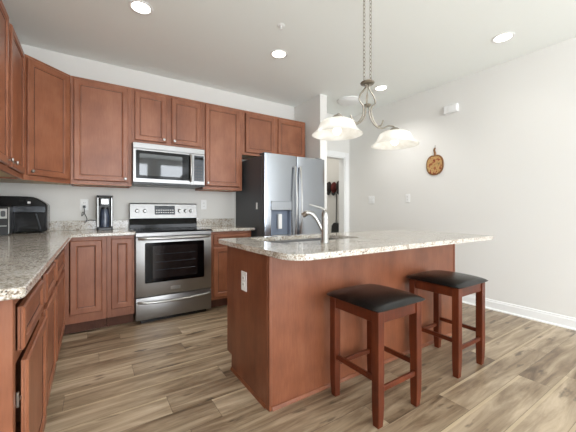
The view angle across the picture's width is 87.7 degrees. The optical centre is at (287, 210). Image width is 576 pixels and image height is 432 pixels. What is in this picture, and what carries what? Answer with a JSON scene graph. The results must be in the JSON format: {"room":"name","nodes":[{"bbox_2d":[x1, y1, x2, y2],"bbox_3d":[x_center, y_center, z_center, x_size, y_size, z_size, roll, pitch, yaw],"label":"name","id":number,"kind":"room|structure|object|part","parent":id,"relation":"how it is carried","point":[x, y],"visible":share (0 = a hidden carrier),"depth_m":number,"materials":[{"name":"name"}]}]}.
{"room":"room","nodes":[
{"label":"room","id":0,"kind":"room"},
{"bbox_2d":[0,44,293,269],"bbox_3d":[-1.386,-0.260,3.827,3.716,2.760,0.120,0,0,-33],"label":"wall","id":1,"kind":"structure","parent":0,"point":[63,200],"depth_m":3.46,"materials":[{"name":"white paint"}]},
{"bbox_2d":[0,54,69,184],"bbox_3d":[-2.375,-0.786,2.736,0.630,1.051,0.628,0,0,-33],"label":"upper cabinet","id":2,"kind":"object","parent":1,"relation":"attached to","point":[47,88],"visible":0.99,"depth_m":2.67,"materials":[{"name":"brown wood"}]},
{"bbox_3d":[-2.392,-0.281,2.742,0.605,0.017,0.590,0,0,-33],"label":"panel","id":3,"kind":"part","parent":2,"relation":"part of","materials":[{"name":"brown wood"}]},
{"bbox_3d":[-2.161,-0.786,2.695,0.018,1.051,0.422,0,0,13],"label":"frame","id":4,"kind":"part","parent":2,"relation":"part of","materials":[{"name":"brown wood"}]},
{"bbox_3d":[-2.141,-0.795,2.690,0.019,0.985,0.374,0,0,13],"label":"door","id":5,"kind":"part","parent":2,"relation":"part of","materials":[{"name":"brown wood"}]},
{"bbox_2d":[80,199,87,209],"bbox_3d":[-2.190,-0.065,3.221,0.075,0.122,0.008,0,0,-33],"label":"wall outlet","id":6,"kind":"object","parent":1,"relation":"attached to","point":[82,201],"visible":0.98,"depth_m":3.22,"materials":[{"name":"white plastic"}]},
{"bbox_2d":[47,220,128,230],"bbox_3d":[-1.543,0.154,1.953,1.153,0.100,2.838,0,0,-33],"label":"backsplash","id":7,"kind":"structure","parent":1,"relation":"attached to","point":[117,224],"depth_m":3.19,"materials":[{"name":"stone"}]},
{"bbox_2d":[70,76,131,187],"bbox_3d":[-1.957,-0.786,3.156,0.528,1.051,0.370,0,0,-33],"label":"upper cabinet","id":8,"kind":"object","parent":1,"relation":"attached to","point":[100,112],"visible":1,"depth_m":3.02,"materials":[{"name":"brown wood"}]},
{"bbox_3d":[-1.974,-0.281,3.181,0.494,0.018,0.291,0,0,-33],"label":"panel","id":9,"kind":"part","parent":8,"relation":"part of","materials":[{"name":"brown wood"}]},
{"bbox_2d":[132,88,202,148],"bbox_3d":[-1.418,-1.018,3.511,0.760,0.586,0.370,0,0,-33],"label":"upper cabinet","id":10,"kind":"object","parent":1,"relation":"attached to","point":[157,118],"visible":0.94,"depth_m":3.38,"materials":[{"name":"brown wood"}]},
{"bbox_3d":[-1.501,-1.018,3.282,0.319,0.516,0.019,0,0,-33],"label":"door","id":11,"kind":"part","parent":10,"relation":"part of","materials":[{"name":"brown wood"}]},
{"bbox_2d":[132,142,204,188],"bbox_3d":[-1.395,-0.502,3.475,0.758,0.440,0.453,0,0,-33],"label":"microwave","id":12,"kind":"object","parent":10,"relation":"attached to","point":[153,165],"visible":0.99,"depth_m":3.32,"materials":[{"name":"silver metal"}]},
{"bbox_3d":[-1.366,-0.481,3.306,0.620,0.357,0.034,0,0,-33],"label":"door","id":13,"kind":"part","parent":12,"relation":"part of","materials":[{"name":"silver metal"}]},
{"bbox_3d":[-1.109,-0.490,3.428,0.024,0.322,0.060,0,0,-33],"label":"handle","id":14,"kind":"part","parent":12,"relation":"part of","materials":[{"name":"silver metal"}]},
{"bbox_3d":[-1.049,-0.481,3.514,0.138,0.357,0.034,0,0,-33],"label":"control panel","id":15,"kind":"part","parent":12,"relation":"part of","materials":[{"name":"silver metal"}]},
{"bbox_3d":[-1.181,-1.018,3.492,0.333,0.516,0.019,0,0,-33],"label":"door","id":16,"kind":"part","parent":10,"relation":"part of","materials":[{"name":"brown wood"}]},
{"bbox_2d":[201,200,206,208],"bbox_3d":[-1.106,-0.080,3.933,0.075,0.122,0.008,0,0,-33],"label":"wall outlet","id":17,"kind":"object","parent":1,"relation":"attached to","point":[203,202],"visible":1,"depth_m":3.93,"materials":[{"name":"white plastic"}]},
{"bbox_2d":[197,218,233,226],"bbox_3d":[-0.971,0.154,4.014,0.532,0.100,0.020,0,0,-33],"label":"backsplash","id":18,"kind":"structure","parent":1,"relation":"attached to","point":[229,221],"depth_m":4.00,"materials":[{"name":"stone"}]},
{"bbox_2d":[195,102,241,191],"bbox_3d":[-0.885,-0.786,3.861,0.512,1.051,0.370,0,0,-33],"label":"upper cabinet","id":19,"kind":"object","parent":1,"relation":"attached to","point":[222,125],"visible":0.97,"depth_m":3.74,"materials":[{"name":"brown wood"}]},
{"bbox_3d":[-0.809,-0.793,3.736,0.450,0.976,0.019,0,0,-33],"label":"door","id":20,"kind":"part","parent":19,"relation":"part of","materials":[{"name":"brown wood"}]},
{"bbox_2d":[242,110,304,159],"bbox_3d":[-0.253,-1.021,4.294,1.018,0.581,0.340,0,0,-33],"label":"upper cabinet","id":21,"kind":"object","parent":1,"relation":"attached to","point":[261,133],"visible":0.8,"depth_m":4.11,"materials":[{"name":"brown wood"}]},
{"bbox_3d":[-0.261,-0.751,4.306,0.983,0.018,0.291,0,0,-33],"label":"panel","id":22,"kind":"part","parent":21,"relation":"part of","materials":[{"name":"brown wood"}]},
{"bbox_3d":[-0.370,-1.021,4.024,0.438,0.511,0.019,0,0,-33],"label":"door","id":23,"kind":"part","parent":21,"relation":"part of","materials":[{"name":"brown wood"}]},
{"bbox_3d":[0.053,-1.021,4.302,0.459,0.511,0.019,0,0,-33],"label":"door","id":24,"kind":"part","parent":21,"relation":"part of","materials":[{"name":"brown wood"}]},
{"bbox_2d":[327,113,348,157],"bbox_3d":[0.682,-0.260,5.102,1.127,2.760,0.120,0,0,-33],"label":"wall","id":25,"kind":"structure","parent":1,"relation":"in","point":[341,145],"depth_m":5.15,"materials":[{"name":"white paint"}]},
{"bbox_2d":[2,0,575,117],"bbox_3d":[1.233,-1.690,1.946,6.030,0.100,8.540,0,0,-33],"label":"ceiling","id":26,"kind":"structure","parent":0,"point":[418,46],"depth_m":2.82,"materials":[{"name":"white paint"}]},
{"bbox_2d":[128,0,153,14],"bbox_3d":[-1.185,-1.637,2.417,0.184,0.006,0.184,0,0,-33],"label":"recessed light","id":27,"kind":"object","parent":26,"relation":"in","point":[140,7],"visible":1,"depth_m":2.41,"materials":[{"name":"white paint"}]},
{"bbox_2d":[270,49,287,58],"bbox_3d":[-0.095,-1.637,3.133,0.184,0.006,0.184,0,0,-33],"label":"recessed light","id":28,"kind":"object","parent":26,"relation":"in","point":[278,53],"visible":1,"depth_m":3.13,"materials":[{"name":"white paint"}]},
{"bbox_2d":[277,23,284,29],"bbox_3d":[-0.062,-1.622,2.651,0.068,0.036,0.068,0,0,-33],"label":"sprinkler head","id":29,"kind":"object","parent":26,"relation":"attached to","point":[280,25],"visible":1,"depth_m":2.65},
{"bbox_2d":[337,96,360,105],"bbox_3d":[0.907,-1.614,4.448,0.350,0.052,0.350,0,0,-33],"label":"dome light","id":30,"kind":"object","parent":26,"relation":"attached to","point":[347,100],"visible":0.91,"depth_m":4.37,"materials":[{"name":"white paint"}]},
{"bbox_2d":[312,0,418,149],"bbox_3d":[0.583,-1.076,2.201,0.886,1.140,0.352,0,0,-25],"label":"pendant light","id":31,"kind":"object","parent":26,"relation":"hanging from","point":[337,127],"visible":1,"depth_m":2.19,"materials":[{"name":"white glass"}]},
{"bbox_3d":[0.342,-0.563,2.087,0.058,0.064,0.058,0,0,-25],"label":"bulb","id":32,"kind":"part","parent":31,"relation":"part of","materials":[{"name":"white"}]},
{"bbox_3d":[0.342,-0.585,2.087,0.352,0.109,0.352,0,0,-25],"label":"lamp shade","id":33,"kind":"part","parent":31,"relation":"part of","materials":[{"name":"white glass"}]},
{"bbox_3d":[0.457,-0.692,2.141,0.260,0.152,0.012,0,0,-25],"label":"arm","id":34,"kind":"part","parent":31,"relation":"part of","materials":[{"name":"silver metal"}]},
{"bbox_3d":[0.556,-1.297,2.189,0.016,0.698,0.016,0,0,20],"label":"chain","id":35,"kind":"part","parent":31,"relation":"part of","materials":[{"name":"silver metal"}]},
{"bbox_3d":[0.583,-0.939,2.201,0.104,0.030,0.104,0,0,-25],"label":"hub plate","id":36,"kind":"part","parent":31,"relation":"part of","materials":[{"name":"silver metal"}]},
{"bbox_3d":[0.610,-1.297,2.215,0.016,0.698,0.016,0,0,20],"label":"chain","id":37,"kind":"part","parent":31,"relation":"part of","materials":[{"name":"silver metal"}]},
{"bbox_3d":[0.710,-0.692,2.262,0.260,0.152,0.012,0,0,-25],"label":"arm","id":38,"kind":"part","parent":31,"relation":"part of","materials":[{"name":"silver metal"}]},
{"bbox_3d":[0.824,-0.561,2.316,0.352,0.109,0.352,0,0,-25],"label":"lamp shade","id":39,"kind":"part","parent":31,"relation":"part of","materials":[{"name":"white glass"}]},
{"bbox_3d":[0.824,-0.539,2.316,0.058,0.064,0.058,0,0,-25],"label":"bulb","id":40,"kind":"part","parent":31,"relation":"part of","materials":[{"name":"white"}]},
{"bbox_2d":[374,85,387,90],"bbox_3d":[1.242,-1.637,4.000,0.184,0.006,0.184,0,0,-33],"label":"recessed light","id":41,"kind":"object","parent":26,"relation":"in","point":[381,87],"visible":1,"depth_m":4.00,"materials":[{"name":"white paint"}]},
{"bbox_2d":[491,32,514,42],"bbox_3d":[2.035,-1.637,2.835,0.184,0.006,0.184,0,0,-33],"label":"recessed light","id":42,"kind":"object","parent":26,"relation":"in","point":[503,37],"visible":1,"depth_m":2.83,"materials":[{"name":"white paint"}]},
{"bbox_2d":[44,303,575,431],"bbox_3d":[1.233,1.170,1.946,6.030,0.100,8.540,0,0,-33],"label":"floor","id":43,"kind":"structure","parent":0,"point":[174,374],"depth_m":1.90,"materials":[{"name":"brown wood"}]},
{"bbox_2d":[0,279,46,431],"bbox_3d":[-1.266,0.678,1.044,0.618,0.884,0.613,0,0,-33],"label":"base cabinet","id":44,"kind":"object","parent":43,"relation":"on","point":[23,335],"visible":0.8,"depth_m":1.03,"materials":[{"name":"brown wood"}]},
{"bbox_3d":[-1.111,0.678,0.781,0.588,0.884,0.004,0,0,-33],"label":"panel","id":45,"kind":"part","parent":44,"relation":"part of","materials":[{"name":"brown wood"}]},
{"bbox_3d":[-1.283,0.994,1.035,0.559,0.018,0.574,0,0,-33],"label":"panel","id":46,"kind":"part","parent":44,"relation":"part of","materials":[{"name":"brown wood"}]},
{"bbox_3d":[-1.042,0.625,1.194,0.019,0.779,0.608,0,0,-33],"label":"frame","id":47,"kind":"part","parent":44,"relation":"part of","materials":[{"name":"brown wood"}]},
{"bbox_3d":[-1.021,0.392,1.199,0.019,0.145,0.474,0,0,-33],"label":"drawer","id":48,"kind":"part","parent":44,"relation":"part of","materials":[{"name":"brown wood"}]},
{"bbox_3d":[-1.017,0.746,1.210,0.019,0.497,0.500,0,0,-33],"label":"door","id":49,"kind":"part","parent":44,"relation":"part of","materials":[{"name":"brown wood"}]},
{"bbox_2d":[40,262,55,405],"bbox_3d":[-1.594,0.678,1.534,0.608,0.884,0.563,0,0,-33],"label":"base cabinet","id":50,"kind":"object","parent":43,"relation":"on","point":[49,276],"visible":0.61,"depth_m":1.70,"materials":[{"name":"brown wood"}]},
{"bbox_3d":[-1.354,0.392,1.707,0.019,0.145,0.440,0,0,-33],"label":"drawer","id":51,"kind":"part","parent":50,"relation":"part of","materials":[{"name":"brown wood"}]},
{"bbox_2d":[53,249,64,361],"bbox_3d":[-1.986,0.678,2.132,0.608,0.884,0.864,0,0,-33],"label":"base cabinet","id":52,"kind":"object","parent":43,"relation":"on","point":[59,287],"visible":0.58,"depth_m":2.21,"materials":[{"name":"brown wood"}]},
{"bbox_3d":[-1.710,0.392,2.248,0.019,0.145,0.655,0,0,-33],"label":"drawer","id":53,"kind":"part","parent":52,"relation":"part of","materials":[{"name":"brown wood"}]},
{"bbox_2d":[64,236,106,333],"bbox_3d":[-2.007,0.678,2.982,0.326,0.884,0.608,0,0,-33],"label":"base cabinet","id":54,"kind":"object","parent":43,"relation":"on","point":[85,268],"visible":0.8,"depth_m":2.75,"materials":[{"name":"brown wood"}]},
{"bbox_3d":[-1.843,0.603,2.737,0.242,0.664,0.019,0,0,-33],"label":"door","id":55,"kind":"part","parent":54,"relation":"part of","materials":[{"name":"brown wood"}]},
{"bbox_2d":[107,235,133,326],"bbox_3d":[-1.772,0.678,3.136,0.233,0.884,0.608,0,0,-33],"label":"base cabinet","id":56,"kind":"object","parent":43,"relation":"on","point":[120,249],"visible":0.76,"depth_m":2.89,"materials":[{"name":"brown wood"}]},
{"bbox_2d":[0,220,134,300],"bbox_3d":[-1.543,0.170,1.953,1.153,0.130,2.838,0,0,-33],"label":"countertop","id":57,"kind":"structure","parent":56,"relation":"on","point":[24,256],"depth_m":1.63,"materials":[{"name":"stone"}]},
{"bbox_2d":[0,206,12,234],"bbox_3d":[-2.465,0.082,2.544,0.172,0.245,0.151,0,0,-33],"label":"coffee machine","id":58,"kind":"object","parent":57,"relation":"on","point":[6,212],"visible":0.99,"depth_m":2.52,"materials":[{"name":"black plastic"}]},
{"bbox_3d":[-2.386,0.023,2.510,0.050,0.082,0.004,0,0,-33],"label":"label plate","id":59,"kind":"part","parent":58,"relation":"part of","materials":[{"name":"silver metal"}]},
{"bbox_2d":[0,196,49,232],"bbox_3d":[-2.493,0.037,2.785,0.416,0.335,0.308,0,0,-33],"label":"toaster oven","id":60,"kind":"object","parent":57,"relation":"on","point":[30,214],"visible":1,"depth_m":2.72,"materials":[{"name":"black metal"}]},
{"bbox_3d":[-2.422,0.096,2.674,0.390,0.153,0.010,0,0,-33],"label":"door glass","id":61,"kind":"part","parent":60,"relation":"part of","materials":[{"name":"black glass"}]},
{"bbox_2d":[96,195,112,229],"bbox_3d":[-1.982,0.020,3.239,0.151,0.368,0.161,0,0,-33],"label":"coffee maker","id":62,"kind":"object","parent":57,"relation":"on","point":[104,206],"visible":1,"depth_m":3.19,"materials":[{"name":"black plastic"}]},
{"bbox_2d":[81,205,95,222],"bbox_3d":[-2.138,0.035,3.220,0.135,0.186,0.039,0,0,-28],"label":"power cord","id":63,"kind":"object","parent":62,"relation":"attached to","point":[84,206],"visible":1,"depth_m":3.19,"materials":[{"name":"black plastic"}]},
{"bbox_3d":[-1.941,-0.098,3.177,0.063,0.054,0.003,0,0,-33],"label":"control plate","id":64,"kind":"part","parent":62,"relation":"part of","materials":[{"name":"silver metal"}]},
{"bbox_3d":[-1.602,0.600,2.894,0.180,0.669,0.019,0,0,-33],"label":"door","id":65,"kind":"part","parent":56,"relation":"part of","materials":[{"name":"brown wood"}]},
{"bbox_2d":[129,203,211,322],"bbox_3d":[-1.326,0.514,3.372,0.760,1.212,0.683,0,0,-33],"label":"range","id":66,"kind":"object","parent":43,"relation":"on","point":[172,255],"visible":0.99,"depth_m":3.17,"materials":[{"name":"silver metal"}]},
{"bbox_3d":[-1.490,-0.002,3.622,0.758,0.181,0.084,0,0,-33],"label":"control panel","id":67,"kind":"part","parent":66,"relation":"part of","materials":[{"name":"silver metal"}]},
{"bbox_2d":[130,227,211,232],"bbox_3d":[-1.340,0.209,3.393,0.760,0.014,0.632,0,0,-33],"label":"cooktop","id":68,"kind":"object","parent":66,"relation":"in","point":[136,229],"depth_m":3.26,"materials":[{"name":"black glass"}]},
{"bbox_3d":[-1.185,0.238,3.156,0.758,0.040,0.045,0,0,-33],"label":"vent trim","id":69,"kind":"part","parent":66,"relation":"part of","materials":[{"name":"silver metal"}]},
{"bbox_3d":[-1.185,0.560,3.157,0.758,0.596,0.043,0,0,-33],"label":"oven door","id":70,"kind":"part","parent":66,"relation":"part of","materials":[{"name":"silver metal"}]},
{"bbox_3d":[-1.343,1.105,3.398,0.658,0.030,0.560,0,0,-33],"label":"foot rail","id":71,"kind":"part","parent":66,"relation":"part of","materials":[{"name":"black metal"}]},
{"bbox_3d":[-1.185,0.975,3.157,0.758,0.220,0.043,0,0,-33],"label":"drawer","id":72,"kind":"part","parent":66,"relation":"part of","materials":[{"name":"silver metal"}]},
{"bbox_3d":[-1.162,0.914,3.122,0.730,0.036,0.065,0,0,-33],"label":"handle","id":73,"kind":"part","parent":66,"relation":"part of","materials":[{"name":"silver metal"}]},
{"bbox_3d":[-1.159,0.278,3.117,0.722,0.025,0.074,0,0,-33],"label":"handle","id":74,"kind":"part","parent":66,"relation":"part of","materials":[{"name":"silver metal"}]},
{"bbox_2d":[211,230,250,307],"bbox_3d":[-0.817,0.678,3.763,0.506,0.884,0.608,0,0,-33],"label":"base cabinet","id":75,"kind":"object","parent":43,"relation":"on","point":[218,251],"visible":0.43,"depth_m":3.44,"materials":[{"name":"brown wood"}]},
{"bbox_3d":[-0.656,0.702,3.516,0.448,0.565,0.019,0,0,-33],"label":"door","id":76,"kind":"part","parent":75,"relation":"part of","materials":[{"name":"brown wood"}]},
{"bbox_2d":[197,218,254,231],"bbox_3d":[-0.799,0.170,3.753,0.532,0.130,0.644,0,0,-33],"label":"countertop","id":77,"kind":"structure","parent":75,"relation":"on","point":[217,225],"depth_m":3.92,"materials":[{"name":"stone"}]},
{"bbox_3d":[-0.656,0.325,3.516,0.448,0.119,0.019,0,0,-33],"label":"drawer","id":78,"kind":"part","parent":75,"relation":"part of","materials":[{"name":"brown wood"}]},
{"bbox_2d":[236,152,323,236],"bbox_3d":[-0.100,0.214,4.030,0.911,1.812,0.892,0,0,-33],"label":"refrigerator","id":79,"kind":"object","parent":43,"relation":"on","point":[276,188],"visible":0.63,"depth_m":3.68,"materials":[{"name":"grey metal"}]},
{"bbox_3d":[-0.099,-0.127,3.616,0.448,1.094,0.074,0,0,-33],"label":"door","id":80,"kind":"part","parent":79,"relation":"part of","materials":[{"name":"silver metal"}]},
{"bbox_3d":[-0.093,-0.061,3.607,0.288,0.105,0.072,0,0,-33],"label":"dispenser panel","id":81,"kind":"part","parent":79,"relation":"part of","materials":[{"name":"silver metal"}]},
{"bbox_3d":[0.095,-0.100,3.668,0.025,0.904,0.072,0,0,-33],"label":"handle","id":82,"kind":"part","parent":79,"relation":"part of","materials":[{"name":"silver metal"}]},
{"bbox_3d":[0.158,-0.100,3.709,0.025,0.904,0.072,0,0,-33],"label":"handle","id":83,"kind":"part","parent":79,"relation":"part of","materials":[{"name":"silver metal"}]},
{"bbox_3d":[0.282,-0.127,3.866,0.448,1.094,0.074,0,0,-33],"label":"door","id":84,"kind":"part","parent":79,"relation":"part of","materials":[{"name":"silver metal"}]},
{"bbox_2d":[227,238,454,411],"bbox_3d":[0.534,0.678,2.466,1.960,0.883,0.653,0,0,-33],"label":"kitchen island","id":85,"kind":"object","parent":43,"relation":"on","point":[278,310],"visible":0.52,"depth_m":1.89,"materials":[{"name":"brown wood"}]},
{"bbox_2d":[241,271,246,291],"bbox_3d":[-0.285,0.455,1.941,0.006,0.125,0.075,0,0,-33],"label":"outlet plate","id":86,"kind":"object","parent":85,"relation":"attached to","point":[243,273],"depth_m":1.93,"materials":[{"name":"white plastic"}]},
{"bbox_3d":[-0.271,0.678,1.939,0.015,0.883,0.601,0,0,-33],"label":"panel","id":87,"kind":"part","parent":85,"relation":"part of","materials":[{"name":"brown wood"}]},
{"bbox_3d":[-0.266,1.111,1.907,0.010,0.018,0.500,0,0,-33],"label":"shoe moulding","id":88,"kind":"part","parent":85,"relation":"part of","materials":[{"name":"brown wood"}]},
{"bbox_3d":[-0.108,0.678,1.688,0.020,0.883,0.040,0,0,-33],"label":"corner trim","id":89,"kind":"part","parent":85,"relation":"part of","materials":[{"name":"brown wood"}]},
{"bbox_2d":[219,230,492,260],"bbox_3d":[0.601,0.220,2.336,2.032,0.030,0.985,0,0,-33],"label":"island countertop","id":90,"kind":"structure","parent":85,"relation":"on","point":[358,242],"depth_m":1.94,"materials":[{"name":"stone"}]},
{"bbox_2d":[267,238,334,242],"bbox_3d":[0.135,0.328,2.272,0.772,0.184,0.422,0,0,-33],"label":"sink","id":91,"kind":"object","parent":90,"relation":"in","point":[311,239],"visible":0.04,"depth_m":2.48,"materials":[{"name":"silver metal"}]},
{"bbox_2d":[301,204,328,242],"bbox_3d":[0.178,0.079,1.954,0.183,0.250,0.056,0,0,-1],"label":"faucet","id":92,"kind":"object","parent":90,"relation":"on","point":[323,225],"visible":1,"depth_m":1.94,"materials":[{"name":"grey metal"}]},
{"bbox_3d":[0.171,0.068,1.957,0.127,0.140,0.032,0,0,6],"label":"spout","id":93,"kind":"part","parent":92,"relation":"part of","materials":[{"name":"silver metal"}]},
{"bbox_3d":[0.194,-0.018,1.955,0.115,0.057,0.021,0,0,0],"label":"lever","id":94,"kind":"part","parent":92,"relation":"part of","materials":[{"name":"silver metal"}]},
{"bbox_3d":[0.713,1.110,2.201,1.914,0.020,0.014,0,0,-33],"label":"shoe moulding","id":95,"kind":"part","parent":85,"relation":"part of","materials":[{"name":"brown wood"}]},
{"bbox_3d":[1.515,0.678,2.741,0.018,0.883,0.018,0,0,-33],"label":"corner trim","id":96,"kind":"part","parent":85,"relation":"part of","materials":[{"name":"brown wood"}]},
{"bbox_2d":[327,284,424,428],"bbox_3d":[0.513,0.794,1.780,0.428,0.651,0.416,0,0,-33],"label":"bar stool","id":97,"kind":"object","parent":43,"relation":"on","point":[377,304],"visible":1,"depth_m":1.70,"materials":[{"name":"brown wood"}]},
{"bbox_3d":[0.287,0.820,1.827,0.046,0.600,0.046,0,0,-33],"label":"leg","id":98,"kind":"part","parent":97,"relation":"part of","materials":[{"name":"brown wood"}]},
{"bbox_3d":[0.560,0.820,2.006,0.046,0.600,0.046,0,0,-33],"label":"leg","id":99,"kind":"part","parent":97,"relation":"part of","materials":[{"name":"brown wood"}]},
{"bbox_3d":[0.513,0.494,1.780,0.428,0.051,0.416,0,0,-33],"label":"seat","id":100,"kind":"part","parent":97,"relation":"part of","materials":[{"name":"black leather"}]},
{"bbox_3d":[0.466,0.820,1.554,0.046,0.600,0.046,0,0,-33],"label":"leg","id":101,"kind":"part","parent":97,"relation":"part of","materials":[{"name":"brown wood"}]},
{"bbox_3d":[0.739,0.820,1.733,0.046,0.600,0.046,0,0,-33],"label":"leg","id":102,"kind":"part","parent":97,"relation":"part of","materials":[{"name":"brown wood"}]},
{"bbox_2d":[407,270,487,378],"bbox_3d":[1.185,0.794,2.244,0.428,0.651,0.416,0,0,-33],"label":"bar stool","id":103,"kind":"object","parent":43,"relation":"on","point":[456,285],"visible":0.96,"depth_m":2.16,"materials":[{"name":"brown wood"}]},
{"bbox_3d":[0.959,0.820,2.290,0.046,0.600,0.046,0,0,-33],"label":"leg","id":104,"kind":"part","parent":103,"relation":"part of","materials":[{"name":"brown wood"}]},
{"bbox_3d":[1.232,0.820,2.469,0.046,0.600,0.046,0,0,-33],"label":"leg","id":105,"kind":"part","parent":103,"relation":"part of","materials":[{"name":"brown wood"}]},
{"bbox_3d":[1.185,0.494,2.244,0.428,0.051,0.416,0,0,-33],"label":"seat","id":106,"kind":"part","parent":103,"relation":"part of","materials":[{"name":"black leather"}]},
{"bbox_3d":[1.138,0.820,2.018,0.046,0.600,0.046,0,0,-33],"label":"leg","id":107,"kind":"part","parent":103,"relation":"part of","materials":[{"name":"brown wood"}]},
{"bbox_3d":[1.411,0.820,2.197,0.046,0.600,0.046,0,0,-33],"label":"leg","id":108,"kind":"part","parent":103,"relation":"part of","materials":[{"name":"brown wood"}]},
{"bbox_2d":[294,94,326,209],"bbox_3d":[0.328,-0.260,4.500,0.125,2.760,0.637,0,0,-33],"label":"wall","id":109,"kind":"structure","parent":0,"point":[312,111],"depth_m":4.31,"materials":[{"name":"white paint"}]},
{"bbox_2d":[327,158,338,232],"bbox_3d":[0.909,-0.260,5.921,0.100,2.760,1.000,0,0,-33],"label":"wall","id":110,"kind":"structure","parent":0,"point":[332,164],"depth_m":5.88,"materials":[{"name":"white paint"}]},
{"bbox_2d":[327,182,330,194],"bbox_3d":[0.794,-0.444,5.923,0.087,0.267,0.136,0,0,-33],"label":"cap","id":111,"kind":"object","parent":110,"relation":"hanging from","point":[328,183],"visible":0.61,"depth_m":5.89,"materials":[{"name":"grey fabric"}]},
{"bbox_2d":[331,182,335,195],"bbox_3d":[0.874,-0.429,5.802,0.087,0.267,0.136,0,0,-33],"label":"cap","id":112,"kind":"object","parent":110,"relation":"hanging from","point":[333,185],"visible":0.99,"depth_m":5.77,"materials":[{"name":"red fabric"}]},
{"bbox_2d":[331,194,338,232],"bbox_3d":[0.923,0.077,5.751,0.058,0.805,0.239,0,0,-33],"label":"dustpan","id":113,"kind":"object","parent":110,"relation":"hanging from","point":[335,226],"visible":0.71,"depth_m":5.75,"materials":[{"name":"black plastic"}]},
{"bbox_2d":[336,181,338,194],"bbox_3d":[0.954,-0.444,5.681,0.087,0.267,0.136,0,0,-33],"label":"cap","id":114,"kind":"object","parent":110,"relation":"hanging from","point":[337,183],"visible":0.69,"depth_m":5.66,"materials":[{"name":"grey fabric"}]},
{"bbox_2d":[349,37,575,317],"bbox_3d":[3.098,-0.260,2.340,0.120,2.760,7.150,0,0,-33],"label":"wall","id":115,"kind":"structure","parent":0,"point":[508,152],"depth_m":3.40,"materials":[{"name":"white paint"}]},
{"bbox_2d":[327,150,348,231],"bbox_3d":[0.648,0.052,5.076,0.915,2.135,0.146,0,0,-33],"label":"door frame","id":116,"kind":"structure","parent":115,"relation":"attached to","point":[343,162],"depth_m":5.25,"materials":[{"name":"white paint"}]},
{"bbox_2d":[369,196,373,203],"bbox_3d":[1.355,-0.180,4.874,0.010,0.120,0.118,0,0,-33],"label":"light switch","id":117,"kind":"object","parent":115,"relation":"attached to","point":[371,198],"visible":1,"depth_m":4.87,"materials":[{"name":"white plastic"}]},
{"bbox_2d":[406,194,409,202],"bbox_3d":[1.723,-0.180,4.314,0.008,0.120,0.072,0,0,-33],"label":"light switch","id":118,"kind":"object","parent":115,"relation":"attached to","point":[407,195],"visible":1,"depth_m":4.31,"materials":[{"name":"white plastic"}]},
{"bbox_2d":[426,145,443,174],"bbox_3d":[1.944,-0.670,3.971,0.032,0.396,0.235,0,0,-33],"label":"wall plaque","id":119,"kind":"object","parent":115,"relation":"attached to","point":[434,164],"visible":1,"depth_m":3.96,"materials":[{"name":"brown wood"}]},
{"bbox_2d":[444,103,458,114],"bbox_3d":[2.052,-1.285,3.776,0.050,0.100,0.170,0,0,-33],"label":"door chime","id":120,"kind":"object","parent":115,"relation":"attached to","point":[452,108],"visible":1,"depth_m":3.75,"materials":[{"name":"white plastic"}]},
{"bbox_3d":[2.047,-1.285,3.743,0.004,0.080,0.100,0,0,-33],"label":"panel","id":121,"kind":"part","parent":120,"relation":"part of","materials":[{"name":"white plastic"}]},
{"bbox_2d":[462,295,575,330],"bbox_3d":[3.003,1.064,2.348,0.028,0.112,7.028,0,0,-33],"label":"baseboard","id":122,"kind":"structure","parent":115,"relation":"attached to","point":[555,319],"depth_m":3.12,"materials":[{"name":"white paint"}]},
{"bbox_3d":[-0.875,-0.260,-0.227,0.120,2.760,7.220,0,0,-33],"label":"wall","id":123,"kind":"structure","parent":0,"visible":0},
{"bbox_2d":[0,0,24,178],"bbox_3d":[-2.001,-0.786,1.936,0.370,1.051,1.132,0,0,-33],"label":"upper cabinet","id":124,"kind":"object","parent":123,"relation":"attached to","point":[12,56],"visible":1,"depth_m":2.06,"materials":[{"name":"brown wood"}]},
{"bbox_3d":[-1.722,-0.795,1.776,0.019,0.985,0.500,0,0,-33],"label":"door","id":125,"kind":"part","parent":124,"relation":"part of","materials":[{"name":"brown wood"}]},
{"bbox_3d":[-2.026,-0.281,1.920,0.290,0.018,1.098,0,0,-33],"label":"panel","id":126,"kind":"part","parent":124,"relation":"part of","materials":[{"name":"brown wood"}]},
{"bbox_3d":[-1.896,-0.786,2.005,0.019,1.051,1.132,0,0,-33],"label":"frame","id":127,"kind":"part","parent":124,"relation":"part of","materials":[{"name":"brown wood"}]},
{"bbox_3d":[-2.038,-0.795,2.259,0.019,0.985,0.474,0,0,-33],"label":"door","id":128,"kind":"part","parent":124,"relation":"part of","materials":[{"name":"brown wood"}]}
]}

